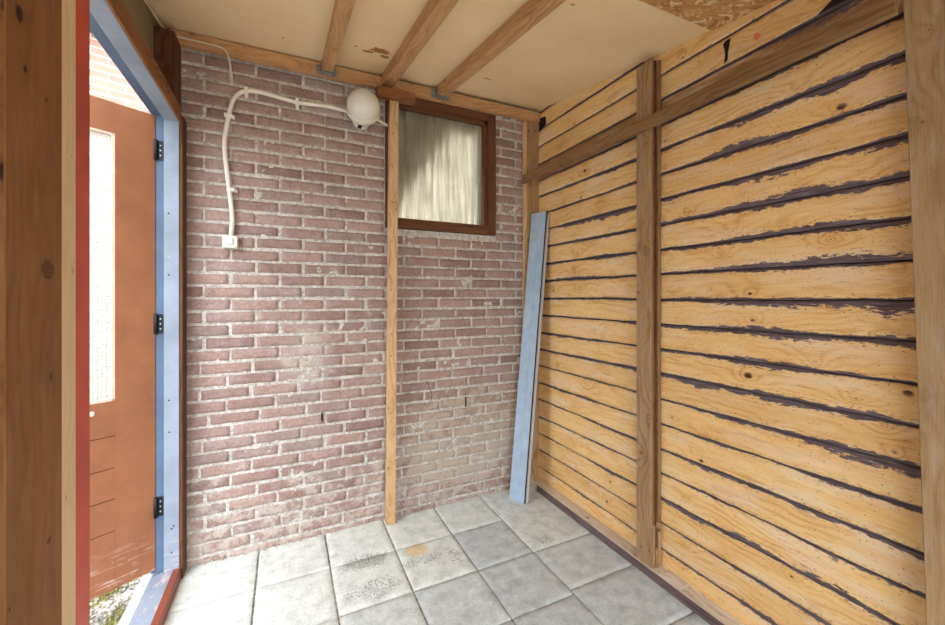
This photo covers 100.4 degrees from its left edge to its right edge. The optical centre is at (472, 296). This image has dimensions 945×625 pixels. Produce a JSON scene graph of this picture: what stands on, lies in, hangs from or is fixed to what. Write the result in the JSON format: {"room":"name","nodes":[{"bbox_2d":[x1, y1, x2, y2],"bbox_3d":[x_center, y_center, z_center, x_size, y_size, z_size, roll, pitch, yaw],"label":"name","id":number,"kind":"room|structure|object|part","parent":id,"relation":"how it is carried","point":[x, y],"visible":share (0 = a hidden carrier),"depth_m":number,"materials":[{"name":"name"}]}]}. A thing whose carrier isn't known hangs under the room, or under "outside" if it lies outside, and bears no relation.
{"room":"storage shed","nodes":[
{"label":"storage shed","id":0,"kind":"room"},
{"bbox_2d":[122,0,180,105],"bbox_3d":[-1.147,-1.022,1.293,0.098,0.370,1.120,0,0,-25],"label":"wall","id":1,"kind":"structure","parent":0,"point":[164,45],"depth_m":1.68,"materials":[{"name":"brown wood"}]},
{"bbox_2d":[141,48,536,577],"bbox_3d":[-0.507,-0.002,2.256,2.182,2.610,0.123,0,0,-25],"label":"wall","id":2,"kind":"structure","parent":0,"point":[287,327],"depth_m":2.07,"materials":[{"name":"red brick"}]},
{"bbox_2d":[222,235,237,248],"bbox_3d":[-1.156,-0.263,1.879,0.064,0.059,0.046,0,0,-25],"label":"light switch","id":3,"kind":"object","parent":2,"relation":"attached to","point":[231,242],"visible":1,"depth_m":1.86,"materials":[{"name":"beige plastic"}]},
{"bbox_2d":[222,86,346,235],"bbox_3d":[-0.926,-0.656,1.998,0.586,0.729,0.024,0,0,-25],"label":"cable","id":4,"kind":"object","parent":2,"relation":"attached to","point":[228,116],"visible":0.98,"depth_m":1.89,"materials":[{"name":"beige plastic"}]},
{"bbox_2d":[169,28,539,122],"bbox_3d":[-0.462,-1.184,2.205,1.998,0.080,0.036,0,0,-25],"label":"beam","id":5,"kind":"structure","parent":2,"relation":"attached to","point":[237,51],"depth_m":2.07,"materials":[{"name":"brown wood"}]},
{"bbox_2d":[316,0,354,77],"bbox_3d":[-0.073,-0.936,0.603,0.104,0.562,3.192,0,0,-25],"label":"rafter","id":6,"kind":"object","parent":5,"relation":"attached to","point":[342,10],"visible":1,"depth_m":1.65,"materials":[{"name":"brown wood"}]},
{"bbox_2d":[382,0,458,87],"bbox_3d":[0.214,-0.943,0.738,0.062,0.562,3.190,0,0,-25],"label":"rafter","id":7,"kind":"object","parent":5,"relation":"attached to","point":[435,12],"visible":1,"depth_m":1.64,"materials":[{"name":"brown wood"}]},
{"bbox_2d":[431,0,565,100],"bbox_3d":[0.493,-0.949,0.871,0.108,0.562,3.192,0,0,-25],"label":"rafter","id":8,"kind":"object","parent":5,"relation":"attached to","point":[532,12],"visible":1,"depth_m":1.66,"materials":[{"name":"brown wood"}]},
{"bbox_2d":[346,88,379,130],"bbox_3d":[-0.573,-0.989,2.070,0.174,0.177,0.202,0,0,-25],"label":"globe lamp","id":9,"kind":"object","parent":2,"relation":"attached to","point":[363,106],"visible":1,"depth_m":2.00,"materials":[{"name":"white glass"}]},
{"bbox_2d":[378,119,387,126],"bbox_3d":[-0.529,-0.982,2.187,0.123,0.054,0.014,0,0,-25],"label":"stub","id":10,"kind":"object","parent":2,"relation":"attached to","point":[379,120],"visible":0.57,"depth_m":2.20,"materials":[{"name":"beige plastic"}]},
{"bbox_2d":[385,98,495,235],"bbox_3d":[-0.239,-0.777,2.486,0.860,0.900,0.284,0,0,-25],"label":"window","id":11,"kind":"structure","parent":2,"relation":"in","point":[485,205],"depth_m":2.47,"materials":[{"name":"brown wood"}]},
{"bbox_2d":[398,110,478,223],"bbox_3d":[-0.252,-0.779,2.416,0.642,0.735,0.051,0,0,-25],"label":"curtain","id":12,"kind":"object","parent":11,"relation":"hanging from","point":[437,157],"visible":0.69,"depth_m":2.43,"materials":[{"name":"beige fabric"}]},
{"bbox_3d":[0.052,-0.794,2.572,0.100,0.785,0.033,0,0,-25],"label":"casing","id":13,"kind":"part","parent":11,"relation":"part of","materials":[{"name":"brown wood"}]},
{"bbox_2d":[146,0,710,110],"bbox_3d":[-0.232,-1.147,1.690,2.090,0.249,1.228,0,0,-25],"label":"ceiling","id":14,"kind":"structure","parent":0,"point":[579,45],"depth_m":1.72,"materials":[{"name":"beige wood"}]},
{"bbox_2d":[143,0,231,74],"bbox_3d":[-1.171,-1.101,1.414,0.224,0.145,0.939,0,0,-11],"label":"cable","id":15,"kind":"object","parent":14,"relation":"attached to","point":[145,1],"visible":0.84,"depth_m":1.79,"materials":[{"name":"white plastic"}]},
{"bbox_2d":[164,486,709,624],"bbox_3d":[0.251,1.275,0.811,2.050,0.056,3.350,0,0,-25],"label":"floor","id":16,"kind":"structure","parent":0,"point":[490,559],"depth_m":1.75,"materials":[{"name":"tile"}]},
{"bbox_2d":[0,0,61,624],"bbox_3d":[-0.742,0.133,0.638,0.056,2.240,0.163,0,0,-25],"label":"wooden post","id":17,"kind":"object","parent":16,"relation":"on","point":[30,30],"visible":1,"depth_m":0.63,"materials":[{"name":"brown wood"}]},
{"bbox_2d":[62,0,75,624],"bbox_3d":[-0.832,0.113,0.790,0.025,2.280,0.082,0,0,-25],"label":"strip","id":18,"kind":"object","parent":16,"relation":"on","point":[68,6],"visible":0.38,"depth_m":0.80,"materials":[{"name":"brown wood"}]},
{"bbox_2d":[385,100,398,524],"bbox_3d":[-0.448,0.085,2.190,0.067,2.337,0.043,0,0,-25],"label":"batten","id":19,"kind":"object","parent":16,"relation":"on","point":[393,106],"visible":1,"depth_m":2.17,"materials":[{"name":"brown wood"}]},
{"bbox_2d":[376,85,414,105],"bbox_3d":[-0.423,-1.112,2.176,0.210,0.054,0.044,0,0,-25],"label":"support block","id":20,"kind":"object","parent":19,"relation":"on","point":[382,92],"visible":0.92,"depth_m":2.16,"materials":[{"name":"brown wood"}]},
{"bbox_2d":[509,211,545,503],"bbox_3d":[0.350,0.351,2.492,0.228,1.800,0.116,0,0,-42],"label":"board","id":21,"kind":"object","parent":16,"relation":"on","point":[537,231],"visible":1,"depth_m":2.48,"materials":[{"name":"blue wood"}]},
{"bbox_2d":[522,121,538,485],"bbox_3d":[0.387,0.022,2.622,0.120,2.462,0.020,0,0,-25],"label":"post","id":22,"kind":"object","parent":16,"relation":"on","point":[530,130],"visible":0.32,"depth_m":2.61,"materials":[{"name":"brown wood"}]},
{"bbox_2d":[524,212,546,503],"bbox_3d":[0.360,0.354,2.500,0.229,1.796,0.114,0,0,-42],"label":"board","id":23,"kind":"object","parent":16,"relation":"on","point":[546,212],"visible":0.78,"depth_m":2.45,"materials":[{"name":"wood"}]},
{"bbox_2d":[525,214,549,503],"bbox_3d":[0.375,0.360,2.498,0.224,1.783,0.119,0,0,-42],"label":"board","id":24,"kind":"object","parent":16,"relation":"on","point":[548,215],"visible":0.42,"depth_m":2.45,"materials":[{"name":"wood"}]},
{"bbox_2d":[531,478,743,624],"bbox_3d":[1.098,1.230,1.193,0.078,0.044,3.214,0,0,-25],"label":"beam","id":25,"kind":"structure","parent":16,"relation":"on","point":[690,597],"depth_m":1.86,"materials":[{"name":"brown wood"}]},
{"bbox_2d":[637,59,660,567],"bbox_3d":[0.805,0.071,1.796,0.060,2.273,0.090,0,0,-25],"label":"wall post","id":26,"kind":"object","parent":25,"relation":"on","point":[648,73],"visible":1,"depth_m":1.77,"materials":[{"name":"brown wood"}]},
{"bbox_2d":[522,0,897,183],"bbox_3d":[0.736,-0.770,1.813,0.044,0.058,1.729,0,0,-27],"label":"diagonal brace","id":27,"kind":"object","parent":26,"relation":"attached to","point":[880,11],"visible":1,"depth_m":1.36,"materials":[{"name":"brown wood"}]},
{"bbox_2d":[659,570,688,589],"bbox_3d":[0.860,1.205,1.681,0.056,0.006,0.100,0,0,-25],"label":"wood offcut","id":28,"kind":"object","parent":25,"relation":"on","point":[668,575],"visible":1,"depth_m":1.68,"materials":[{"name":"beige wood"}]},
{"bbox_2d":[903,0,944,624],"bbox_3d":[1.205,0.122,0.944,0.053,2.169,0.238,0,0,-25],"label":"leaning post","id":29,"kind":"object","parent":25,"relation":"on","point":[924,20],"visible":1,"depth_m":0.99,"materials":[{"name":"brown wood"}]},
{"bbox_2d":[639,0,775,30],"bbox_3d":[0.474,-0.886,0.203,2.090,0.379,2.060,0,0,-25],"label":"board","id":30,"kind":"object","parent":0,"point":[708,14],"depth_m":1.43,"materials":[{"name":"brown wood"}]},
{"bbox_2d":[537,0,926,624],"bbox_3d":[1.129,-0.012,1.256,0.063,2.570,3.300,0,0,-25],"label":"wall","id":31,"kind":"structure","parent":0,"point":[791,488],"depth_m":1.41,"materials":[{"name":"brown wood"}]},
{"bbox_3d":[-0.465,0.226,-0.121,0.055,2.049,2.180,0,0,-25],"label":"wall","id":32,"kind":"structure","parent":0,"visible":0},
{"bbox_2d":[76,0,186,624],"bbox_3d":[-1.470,0.210,1.168,0.831,2.114,1.052,0,0,-25],"label":"door","id":33,"kind":"structure","parent":32,"relation":"in","point":[131,444],"depth_m":1.64,"materials":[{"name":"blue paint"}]},
{"bbox_3d":[-1.100,-0.811,1.310,0.026,0.068,0.990,0,0,-25],"label":"head trim","id":34,"kind":"part","parent":33,"relation":"part of","materials":[{"name":"brown wood"}]},
{"label":"outside","id":35,"kind":"structure","parent":0,"visible":0},
{"bbox_3d":[0.000,1.330,0.000,120.000,0.045,120.000,0,0,-25],"label":"ground","id":36,"kind":"structure","parent":35,"visible":0},
{"bbox_2d":[90,33,140,400],"bbox_3d":[-5.388,-0.427,1.339,7.900,3.480,0.201,0,0,-42],"label":"wall","id":37,"kind":"structure","parent":36,"relation":"on","point":[107,82],"depth_m":3.27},
{"bbox_2d":[90,577,140,624],"bbox_3d":[-2.133,1.291,1.257,1.625,0.036,2.300,0,0,-25],"label":"gravel bed","id":38,"kind":"object","parent":36,"relation":"on","point":[125,594],"depth_m":1.65,"materials":[{"name":"white gravel"}]},
{"bbox_2d":[90,578,139,624],"bbox_3d":[-1.640,1.267,1.547,0.483,0.014,1.013,0,0,-25],"label":"gravel","id":39,"kind":"object","parent":38,"relation":"on","point":[107,604],"visible":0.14,"depth_m":1.61,"materials":[{"name":"gravel"}]},
{"bbox_2d":[90,580,132,624],"bbox_3d":[-1.542,1.259,1.621,0.238,0.024,0.424,0,0,-25],"label":"grass","id":40,"kind":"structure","parent":39,"relation":"on","point":[119,613],"depth_m":1.61,"materials":[{"name":"green plant"}]},
{"bbox_2d":[118,574,151,624],"bbox_3d":[-1.185,1.272,1.208,0.043,0.062,1.400,0,0,-25],"label":"strip","id":41,"kind":"object","parent":36,"relation":"on","point":[135,599],"visible":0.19,"depth_m":1.61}
]}

